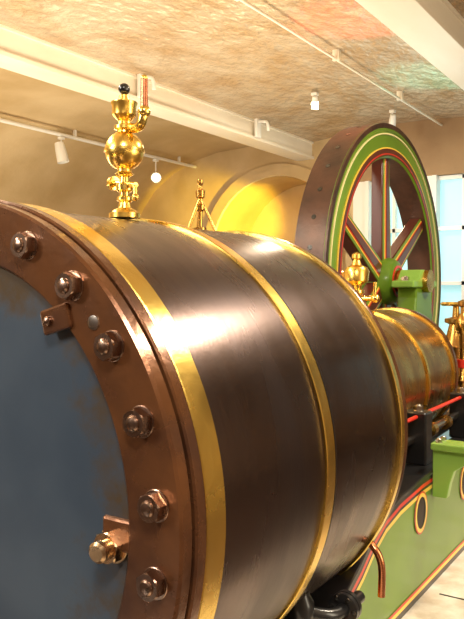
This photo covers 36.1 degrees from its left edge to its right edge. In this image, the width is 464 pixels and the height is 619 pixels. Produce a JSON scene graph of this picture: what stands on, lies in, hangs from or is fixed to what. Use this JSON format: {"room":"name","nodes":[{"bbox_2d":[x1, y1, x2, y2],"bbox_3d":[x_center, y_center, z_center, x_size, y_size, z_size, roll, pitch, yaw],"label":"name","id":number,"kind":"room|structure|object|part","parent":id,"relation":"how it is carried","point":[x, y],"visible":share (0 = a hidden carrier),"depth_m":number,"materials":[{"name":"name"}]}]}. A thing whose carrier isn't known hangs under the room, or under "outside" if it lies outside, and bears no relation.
{"room":"museum gallery","nodes":[
{"label":"museum gallery","id":0,"kind":"room"},
{"bbox_2d":[0,68,250,217],"bbox_3d":[-3.568,-1.240,5.447,3.000,1.770,11.600,1,2,33],"label":"vault","id":1,"kind":"object","parent":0,"point":[30,172],"visible":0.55,"depth_m":8.85,"materials":[{"name":"paint"}]},
{"bbox_2d":[0,118,195,167],"bbox_3d":[-3.735,-1.998,5.536,0.044,0.161,11.600,1,2,33],"label":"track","id":2,"kind":"object","parent":1,"relation":"attached to","point":[74,136],"visible":0.74,"depth_m":8.37,"materials":[{"name":"white metal"}]},
{"bbox_2d":[55,136,68,163],"bbox_3d":[-1.958,-1.835,8.211,0.163,0.307,0.145,1,2,33],"label":"track spotlight","id":3,"kind":"object","parent":2,"relation":"hanging from","point":[61,153],"visible":1,"depth_m":8.16,"materials":[{"name":"white paint"}]},
{"bbox_2d":[151,159,160,182],"bbox_3d":[-1.026,-1.861,9.626,0.144,0.336,0.261,0,2,-6],"label":"track spotlight","id":4,"kind":"object","parent":2,"relation":"hanging from","point":[155,177],"visible":1,"depth_m":9.55,"materials":[{"name":"white paint"}]},
{"bbox_2d":[0,0,463,141],"bbox_3d":[-1.071,-2.078,3.769,2.590,0.100,11.600,1,2,33],"label":"ceiling","id":5,"kind":"structure","parent":0,"point":[226,54],"depth_m":6.00,"materials":[{"name":"beige paint"}]},
{"bbox_2d":[137,74,155,97],"bbox_3d":[-0.752,-2.037,6.379,0.173,0.270,0.100,1,2,33],"label":"clamp","id":6,"kind":"object","parent":5,"relation":"attached to","point":[151,78],"visible":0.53,"depth_m":6.37,"materials":[{"name":"white metal"}]},
{"bbox_3d":[-0.810,-2.038,6.417,0.035,0.270,0.100,1,2,33],"label":"plate","id":7,"kind":"part","parent":6,"relation":"part of","materials":[{"name":"white paint"}]},
{"bbox_3d":[-0.738,-2.030,6.370,0.140,0.140,0.036,1,2,33],"label":"arm","id":8,"kind":"part","parent":6,"relation":"part of","materials":[{"name":"white paint"}]},
{"bbox_2d":[0,28,311,155],"bbox_3d":[-2.234,-1.970,4.543,0.200,0.220,11.600,1,2,33],"label":"web","id":9,"kind":"object","parent":5,"relation":"attached to","point":[10,42],"visible":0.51,"depth_m":6.32,"materials":[{"name":"beige paint"}]},
{"bbox_2d":[0,24,313,143],"bbox_3d":[-2.234,-2.050,4.540,0.240,0.040,11.600,1,2,33],"label":"fillet","id":10,"kind":"object","parent":9,"relation":"attached to","point":[4,27],"visible":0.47,"depth_m":6.26,"materials":[{"name":"beige paint"}]},
{"bbox_2d":[311,92,318,109],"bbox_3d":[0.836,-2.100,7.189,0.077,0.170,0.114,0,2,8],"label":"track spotlight","id":11,"kind":"object","parent":5,"relation":"hanging from","point":[314,105],"visible":1,"depth_m":7.17,"materials":[{"name":"white paint"}]},
{"bbox_2d":[235,0,442,125],"bbox_3d":[-0.733,-2.071,3.546,0.060,0.102,11.600,1,2,33],"label":"conduit","id":12,"kind":"object","parent":5,"relation":"attached to","point":[335,55],"visible":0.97,"depth_m":5.96,"materials":[{"name":"white metal"}]},
{"bbox_2d":[389,109,395,125],"bbox_3d":[1.774,-2.104,7.886,0.084,0.202,0.134,0,2,7],"label":"track spotlight","id":13,"kind":"object","parent":5,"relation":"hanging from","point":[392,120],"visible":0.69,"depth_m":7.85,"materials":[{"name":"white paint"}]},
{"bbox_2d":[140,138,349,270],"bbox_3d":[0.248,-0.622,10.435,3.880,3.550,1.000,1,2,33],"label":"wall","id":14,"kind":"structure","parent":0,"point":[226,173],"depth_m":10.33,"materials":[{"name":"paint"}]},
{"bbox_3d":[-1.017,-0.631,10.769,1.400,3.550,0.060,1,2,33],"label":"panel","id":15,"kind":"part","parent":14,"relation":"part of","materials":[{"name":"paint"}]},
{"bbox_2d":[201,158,208,227],"bbox_3d":[-0.359,-0.618,10.297,0.220,3.550,0.001,1,2,33],"label":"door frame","id":16,"kind":"structure","parent":14,"relation":"attached to","point":[204,217],"depth_m":10.30,"materials":[{"name":"paint"}]},
{"bbox_2d":[216,176,289,229],"bbox_3d":[0.578,-1.289,9.628,2.060,1.030,0.050,1,2,33],"label":"trim","id":17,"kind":"structure","parent":14,"relation":"attached to","point":[230,201],"depth_m":10.00,"materials":[{"name":"beige paint"}]},
{"bbox_2d":[217,176,306,231],"bbox_3d":[0.840,-0.326,10.052,2.060,2.980,0.900,1,2,33],"label":"recess reveal","id":18,"kind":"object","parent":14,"relation":"attached to","point":[241,214],"visible":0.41,"depth_m":10.33,"materials":[{"name":"paint"}]},
{"bbox_3d":[0.542,-1.575,9.674,2.380,1.600,0.001,1,2,33],"label":"arch panel","id":19,"kind":"part","parent":14,"relation":"part of","materials":[{"name":"beige paint"}]},
{"bbox_2d":[346,200,352,266],"bbox_3d":[1.493,-0.583,9.073,0.100,3.550,0.001,1,2,33],"label":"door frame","id":20,"kind":"structure","parent":14,"relation":"attached to","point":[349,261],"depth_m":9.06,"materials":[{"name":"paint"}]},
{"bbox_2d":[353,182,364,236],"bbox_3d":[1.660,-0.633,9.080,0.170,1.950,0.200,1,2,33],"label":"pier","id":21,"kind":"object","parent":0,"point":[359,196],"visible":0.21,"depth_m":8.97,"materials":[{"name":"white paint"}]},
{"bbox_2d":[360,117,463,181],"bbox_3d":[4.475,-1.930,7.180,6.920,0.750,0.200,1,2,33],"label":"lintel","id":22,"kind":"object","parent":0,"point":[440,149],"depth_m":8.41,"materials":[{"name":"paint"}]},
{"bbox_2d":[427,176,431,192],"bbox_3d":[2.378,-0.620,8.605,0.150,1.950,0.200,1,2,33],"label":"pier","id":23,"kind":"object","parent":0,"point":[428,177],"visible":0.14,"depth_m":8.47,"materials":[{"name":"white paint"}]},
{"bbox_2d":[448,0,463,17],"bbox_3d":[1.302,-2.033,2.200,2.620,0.100,11.600,1,2,33],"label":"arch","id":24,"kind":"object","parent":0,"point":[458,5],"visible":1,"depth_m":4.84,"materials":[{"name":"white paint"}]},
{"bbox_2d":[421,0,463,43],"bbox_3d":[0.109,-1.926,2.992,0.240,0.220,11.600,1,2,33],"label":"web","id":25,"kind":"object","parent":24,"relation":"attached to","point":[437,7],"visible":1,"depth_m":4.79,"materials":[{"name":"beige paint"}]},
{"bbox_2d":[355,0,463,89],"bbox_3d":[0.109,-1.803,2.996,0.300,0.035,11.600,1,2,33],"label":"ceiling beam","id":26,"kind":"structure","parent":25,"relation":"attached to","point":[412,21],"depth_m":4.72,"materials":[{"name":"beige paint"}]},
{"bbox_2d":[441,0,463,24],"bbox_3d":[0.109,-2.006,2.990,0.280,0.040,11.600,1,2,33],"label":"fillet","id":27,"kind":"object","parent":25,"relation":"attached to","point":[447,3],"visible":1,"depth_m":4.87,"materials":[{"name":"beige paint"}]},
{"bbox_3d":[-0.358,1.404,3.396,10.700,0.100,11.600,1,2,33],"label":"floor","id":28,"kind":"structure","parent":0,"visible":0},
{"bbox_2d":[283,430,463,618],"bbox_3d":[0.620,0.761,2.970,0.980,0.570,8.000,1,2,33],"label":"engine bedplate","id":29,"kind":"object","parent":28,"relation":"on","point":[422,535],"visible":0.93,"depth_m":2.58,"materials":[{"name":"green paint"}]},
{"bbox_2d":[0,200,407,618],"bbox_3d":[-0.293,0.361,1.940,1.216,1.216,1.137,1,2,33],"label":"cylinder","id":30,"kind":"object","parent":29,"relation":"on","point":[195,423],"visible":1,"depth_m":1.38,"materials":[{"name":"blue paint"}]},
{"bbox_3d":[-0.194,0.396,1.251,0.084,0.060,0.012,1,2,33],"label":"cock plate","id":31,"kind":"part","parent":30,"relation":"part of","materials":[{"name":"brown metal"}]},
{"bbox_2d":[104,74,150,219],"bbox_3d":[-0.269,-0.406,1.805,0.103,0.346,0.159,-1,2,-22],"label":"brass lubricator","id":32,"kind":"object","parent":30,"relation":"on","point":[124,151],"visible":1,"depth_m":1.79,"materials":[{"name":"gold metal"}]},
{"bbox_3d":[-0.275,-0.562,1.816,0.030,0.030,0.030,1,2,33],"label":"black knob","id":33,"kind":"part","parent":32,"relation":"part of","materials":[{"name":"black"}]},
{"bbox_3d":[-0.242,-0.297,1.784,0.011,0.029,0.013,-1,2,-34],"label":"cock lever","id":34,"kind":"part","parent":32,"relation":"part of","materials":[{"name":"gold metal"}]},
{"bbox_3d":[-0.242,-0.281,1.784,0.018,0.018,0.018,1,2,33],"label":"cock lever","id":35,"kind":"part","parent":32,"relation":"part of","materials":[{"name":"gold metal"}]},
{"bbox_2d":[188,179,216,230],"bbox_3d":[-0.098,-0.323,2.207,0.094,0.167,0.092,1,2,33],"label":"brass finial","id":36,"kind":"object","parent":30,"relation":"on","point":[200,206],"visible":0.88,"depth_m":2.21,"materials":[{"name":"gold metal"}]},
{"bbox_3d":[-0.117,-0.293,2.199,0.021,0.106,0.058,1,2,33],"label":"leg","id":37,"kind":"part","parent":36,"relation":"part of","materials":[{"name":"gold metal"}]},
{"bbox_3d":[-0.075,-0.293,2.210,0.059,0.106,0.010,0,2,16],"label":"leg","id":38,"kind":"part","parent":36,"relation":"part of","materials":[{"name":"gold metal"}]},
{"bbox_2d":[371,307,458,421],"bbox_3d":[0.592,0.323,3.276,0.654,0.654,2.100,1,2,33],"label":"guide","id":39,"kind":"object","parent":30,"relation":"attached to","point":[425,357],"visible":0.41,"depth_m":3.19,"materials":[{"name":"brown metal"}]},
{"bbox_2d":[344,252,379,302],"bbox_3d":[0.564,-0.127,3.222,0.118,0.270,0.204,-1,2,-31],"label":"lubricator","id":40,"kind":"object","parent":39,"relation":"on","point":[356,274],"visible":0.61,"depth_m":3.18,"materials":[{"name":"gold metal"}]},
{"bbox_3d":[0.636,-0.086,3.175,0.023,0.073,0.017,1,2,33],"label":"handle","id":41,"kind":"part","parent":40,"relation":"part of","materials":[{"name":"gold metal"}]},
{"bbox_2d":[294,123,440,441],"bbox_3d":[0.889,-0.154,4.602,0.800,2.017,1.963,1,2,33],"label":"flywheel","id":42,"kind":"object","parent":29,"relation":"on","point":[325,226],"visible":0.64,"depth_m":4.36,"materials":[{"name":"green paint"}]},
{"bbox_3d":[0.773,-0.379,4.191,0.005,0.351,0.601,1,2,33],"label":"spoke panel","id":43,"kind":"part","parent":42,"relation":"part of","materials":[{"name":"brown paint"}]},
{"bbox_3d":[0.782,0.068,4.217,0.005,0.389,0.581,1,2,33],"label":"spoke panel","id":44,"kind":"part","parent":42,"relation":"part of","materials":[{"name":"brown paint"}]},
{"bbox_3d":[0.989,-0.635,4.510,0.005,0.656,0.075,1,2,33],"label":"spoke panel","id":45,"kind":"part","parent":42,"relation":"part of","materials":[{"name":"brown paint"}]},
{"bbox_3d":[1.207,-0.425,4.845,0.005,0.389,0.581,1,2,33],"label":"spoke panel","id":46,"kind":"part","parent":42,"relation":"part of","materials":[{"name":"brown paint"}]},
{"bbox_3d":[0.795,0.834,2.857,0.100,0.430,8.000,1,2,33],"label":"rail","id":47,"kind":"part","parent":29,"relation":"part of","materials":[{"name":"green metal"}]},
{"bbox_2d":[406,299,463,465],"bbox_3d":[1.113,0.268,3.589,0.315,0.640,3.200,1,2,33],"label":"gear","id":48,"kind":"object","parent":29,"relation":"on","point":[422,431],"visible":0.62,"depth_m":3.16,"materials":[{"name":"black metal"}]},
{"bbox_3d":[1.195,0.480,3.541,0.036,0.076,3.200,1,2,33],"label":"reach rod steel","id":49,"kind":"part","parent":48,"relation":"part of","materials":[{"name":"black"}]},
{"bbox_3d":[1.308,0.396,3.674,0.016,0.016,2.850,1,2,33],"label":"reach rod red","id":50,"kind":"part","parent":48,"relation":"part of","materials":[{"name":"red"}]},
{"bbox_3d":[0.863,0.514,2.646,0.225,0.027,0.100,1,2,33],"label":"bracket plate","id":51,"kind":"part","parent":29,"relation":"part of","materials":[{"name":"green paint"}]},
{"bbox_2d":[401,551,463,618],"bbox_3d":[0.615,1.205,3.016,1.435,0.320,8.250,1,2,33],"label":"stone plinth","id":52,"kind":"object","parent":28,"relation":"on","point":[444,599],"visible":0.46,"depth_m":2.61,"materials":[{"name":"beige stone"}]},
{"bbox_3d":[4.475,0.819,7.258,6.920,0.850,0.200,1,2,33],"label":"dado","id":53,"kind":"object","parent":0,"visible":0},
{"bbox_2d":[365,181,371,244],"bbox_3d":[1.724,-0.630,8.978,0.050,1.950,0.160,1,2,33],"label":"stile","id":54,"kind":"object","parent":53,"relation":"on","point":[368,187],"visible":0.29,"depth_m":8.90,"materials":[{"name":"white paint"}]},
{"bbox_2d":[390,228,402,232],"bbox_3d":[2.018,-0.973,8.822,0.600,0.045,0.080,1,2,33],"label":"rail","id":55,"kind":"object","parent":54,"relation":"attached to","point":[396,230],"visible":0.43,"depth_m":8.77,"materials":[{"name":"white paint"}]},
{"bbox_2d":[392,195,397,243],"bbox_3d":[2.018,-0.626,8.832,0.036,1.950,0.080,1,2,33],"label":"mullion","id":56,"kind":"object","parent":53,"relation":"on","point":[394,204],"visible":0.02,"depth_m":8.79,"materials":[{"name":"white paint"}]},
{"bbox_2d":[390,188,407,269],"bbox_3d":[2.048,-0.627,8.877,0.700,1.950,0.010,1,2,33],"label":"pane","id":57,"kind":"object","parent":53,"relation":"on","point":[399,222],"visible":0.02,"depth_m":8.85,"materials":[{"name":"teal"}]},
{"bbox_2d":[432,175,439,241],"bbox_3d":[2.433,-0.617,8.509,0.050,1.950,0.160,1,2,33],"label":"stile","id":58,"kind":"object","parent":53,"relation":"on","point":[435,182],"visible":0.36,"depth_m":8.43,"materials":[{"name":"white paint"}]},
{"bbox_2d":[438,174,463,180],"bbox_3d":[2.726,-1.560,8.336,0.600,0.045,0.080,1,2,33],"label":"rail","id":59,"kind":"object","parent":58,"relation":"attached to","point":[458,176],"visible":1,"depth_m":8.40,"materials":[{"name":"white paint"}]},
{"bbox_2d":[439,179,461,333],"bbox_3d":[2.757,-0.614,8.409,0.700,1.950,0.010,1,2,33],"label":"pane","id":60,"kind":"object","parent":53,"relation":"on","point":[450,190],"visible":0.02,"depth_m":8.50,"materials":[{"name":"teal"}]},
{"bbox_2d":[461,173,463,299],"bbox_3d":[2.726,-0.613,8.363,0.036,1.950,0.080,1,2,33],"label":"mullion","id":61,"kind":"object","parent":53,"relation":"on","point":[462,273],"visible":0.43,"depth_m":8.33,"materials":[{"name":"white paint"}]},
{"bbox_3d":[2.975,-0.607,8.150,0.050,1.950,0.160,1,2,33],"label":"stile","id":62,"kind":"object","parent":53,"relation":"on","visible":0},
{"bbox_2d":[438,226,462,230],"bbox_3d":[2.726,-0.960,8.353,0.600,0.045,0.080,1,2,33],"label":"rail","id":63,"kind":"object","parent":62,"relation":"attached to","point":[443,228],"visible":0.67,"depth_m":8.41,"materials":[{"name":"white paint"}]},
{"bbox_2d":[441,281,463,284],"bbox_3d":[2.726,-0.310,8.371,0.600,0.045,0.080,1,2,33],"label":"rail","id":64,"kind":"object","parent":62,"relation":"attached to","point":[442,282],"visible":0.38,"depth_m":8.40,"materials":[{"name":"white paint"}]},
{"bbox_3d":[-3.587,-0.282,-1.532,10.700,3.550,0.100,1,2,33],"label":"wall","id":65,"kind":"structure","parent":0,"visible":0},
{"bbox_2d":[0,50,313,160],"bbox_3d":[-2.234,-1.847,4.546,0.260,0.035,11.600,1,2,33],"label":"flange","id":66,"kind":"object","parent":65,"relation":"attached to","point":[8,61],"visible":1,"depth_m":6.41,"materials":[{"name":"beige paint"}]},
{"bbox_2d":[254,118,269,138],"bbox_3d":[0.352,-2.084,8.046,0.173,0.270,0.100,1,2,33],"label":"clamp","id":67,"kind":"object","parent":66,"relation":"attached to","point":[257,123],"visible":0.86,"depth_m":8.04,"materials":[{"name":"white metal"}]},
{"bbox_3d":[0.294,-2.085,8.084,0.035,0.270,0.100,1,2,33],"label":"plate","id":68,"kind":"part","parent":67,"relation":"part of","materials":[{"name":"white paint"}]},
{"bbox_3d":[0.365,-2.077,8.037,0.140,0.140,0.036,1,2,33],"label":"arm","id":69,"kind":"part","parent":67,"relation":"part of","materials":[{"name":"white paint"}]}
]}

